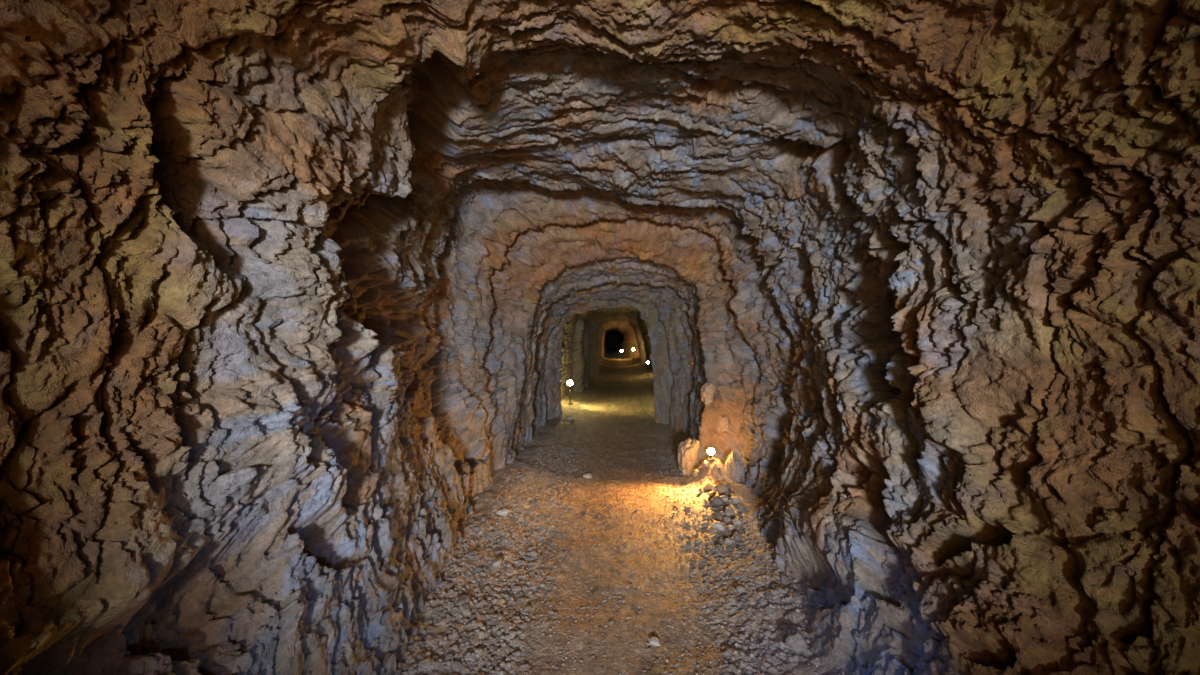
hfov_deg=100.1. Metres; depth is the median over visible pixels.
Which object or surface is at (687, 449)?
rock slab
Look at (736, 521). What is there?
rubble stone
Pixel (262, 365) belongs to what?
wall
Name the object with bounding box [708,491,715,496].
rubble stone
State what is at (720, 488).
loose stone
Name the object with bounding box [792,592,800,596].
gravel stone
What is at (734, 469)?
boulder
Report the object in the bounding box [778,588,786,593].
gravel stone
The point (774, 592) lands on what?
gravel stone
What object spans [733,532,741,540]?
rubble stone
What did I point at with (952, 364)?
wall
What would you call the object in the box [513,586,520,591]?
gravel stone
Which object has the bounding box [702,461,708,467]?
rubble stone
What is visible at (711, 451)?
lamp
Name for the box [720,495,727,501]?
rubble stone
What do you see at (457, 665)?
gravel stone
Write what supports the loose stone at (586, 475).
on the floor
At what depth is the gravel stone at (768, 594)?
2.68 m
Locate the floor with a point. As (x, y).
(616, 413)
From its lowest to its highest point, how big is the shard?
0.277 m
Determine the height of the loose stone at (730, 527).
0.048 m
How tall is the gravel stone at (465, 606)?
0.029 m
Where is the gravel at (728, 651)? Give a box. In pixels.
[396,443,852,674]
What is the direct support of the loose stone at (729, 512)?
on the floor
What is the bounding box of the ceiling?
[246,0,992,334]
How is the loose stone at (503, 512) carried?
on the floor
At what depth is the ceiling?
2.43 m
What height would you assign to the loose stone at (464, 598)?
0.043 m
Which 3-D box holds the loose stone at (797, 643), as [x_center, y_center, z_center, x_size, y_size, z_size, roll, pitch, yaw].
[0.886,1.372,2.254,0.099,0.082,0.080,0,0,-19]
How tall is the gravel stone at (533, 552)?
0.039 m
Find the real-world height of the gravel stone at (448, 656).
0.022 m
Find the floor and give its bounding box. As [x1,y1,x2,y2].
[396,347,852,674]
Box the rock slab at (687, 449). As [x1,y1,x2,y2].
[678,438,699,475]
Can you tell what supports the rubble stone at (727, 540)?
on the floor
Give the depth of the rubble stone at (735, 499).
4.12 m
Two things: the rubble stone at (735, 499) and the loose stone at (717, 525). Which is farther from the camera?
the rubble stone at (735, 499)
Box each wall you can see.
[0,0,611,674]
[608,332,620,347]
[620,0,1199,674]
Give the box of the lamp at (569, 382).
[567,380,572,404]
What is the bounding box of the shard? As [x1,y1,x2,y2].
[716,415,727,433]
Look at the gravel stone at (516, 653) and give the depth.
2.28 m
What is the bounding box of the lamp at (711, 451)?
[707,448,714,459]
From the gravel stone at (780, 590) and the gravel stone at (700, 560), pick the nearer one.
the gravel stone at (780, 590)
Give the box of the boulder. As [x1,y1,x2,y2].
[724,451,744,482]
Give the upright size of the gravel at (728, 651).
0.287 m
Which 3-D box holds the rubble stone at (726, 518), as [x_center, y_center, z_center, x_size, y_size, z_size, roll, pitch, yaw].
[0.968,1.390,3.834,0.053,0.052,0.060,0,0,29]
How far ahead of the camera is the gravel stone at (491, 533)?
3.48 m
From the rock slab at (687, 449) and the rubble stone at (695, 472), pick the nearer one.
the rubble stone at (695, 472)
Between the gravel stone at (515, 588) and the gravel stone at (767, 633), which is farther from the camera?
the gravel stone at (515, 588)
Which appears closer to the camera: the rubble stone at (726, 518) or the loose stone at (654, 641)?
the loose stone at (654, 641)
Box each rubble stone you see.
[691,469,699,477]
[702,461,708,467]
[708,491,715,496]
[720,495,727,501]
[723,516,730,522]
[724,538,732,543]
[730,496,740,503]
[732,518,741,524]
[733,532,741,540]
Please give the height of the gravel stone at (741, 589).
0.037 m
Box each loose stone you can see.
[456,594,469,605]
[492,558,501,566]
[496,509,508,515]
[583,473,591,477]
[648,637,659,645]
[702,480,712,489]
[710,496,723,505]
[711,521,724,530]
[716,484,727,492]
[725,507,733,515]
[727,524,735,530]
[786,633,807,653]
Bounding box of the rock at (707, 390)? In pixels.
[700,383,713,404]
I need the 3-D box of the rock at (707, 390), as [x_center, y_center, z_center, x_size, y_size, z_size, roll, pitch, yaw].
[1.124,0.590,5.291,0.132,0.236,0.172,0,0,-8]
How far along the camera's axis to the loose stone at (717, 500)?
4.16 m
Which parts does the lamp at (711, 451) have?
bulb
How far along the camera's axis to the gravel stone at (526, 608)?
2.63 m
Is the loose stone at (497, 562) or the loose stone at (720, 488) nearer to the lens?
the loose stone at (497, 562)
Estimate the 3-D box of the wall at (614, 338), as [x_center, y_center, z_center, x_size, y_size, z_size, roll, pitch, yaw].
[2.433,0.000,69.213,3.683,4.369,0.606,0,0,0]
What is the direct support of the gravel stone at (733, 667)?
on the floor
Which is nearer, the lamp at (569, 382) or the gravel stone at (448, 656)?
the gravel stone at (448, 656)
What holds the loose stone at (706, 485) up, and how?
on the floor
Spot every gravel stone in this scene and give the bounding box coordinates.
[445,653,452,660]
[453,661,461,671]
[461,603,468,609]
[487,531,494,535]
[512,650,520,655]
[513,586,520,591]
[524,606,530,611]
[530,550,536,555]
[698,558,705,562]
[728,664,737,670]
[736,586,745,592]
[763,630,771,636]
[765,591,773,598]
[770,590,777,594]
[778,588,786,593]
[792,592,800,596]

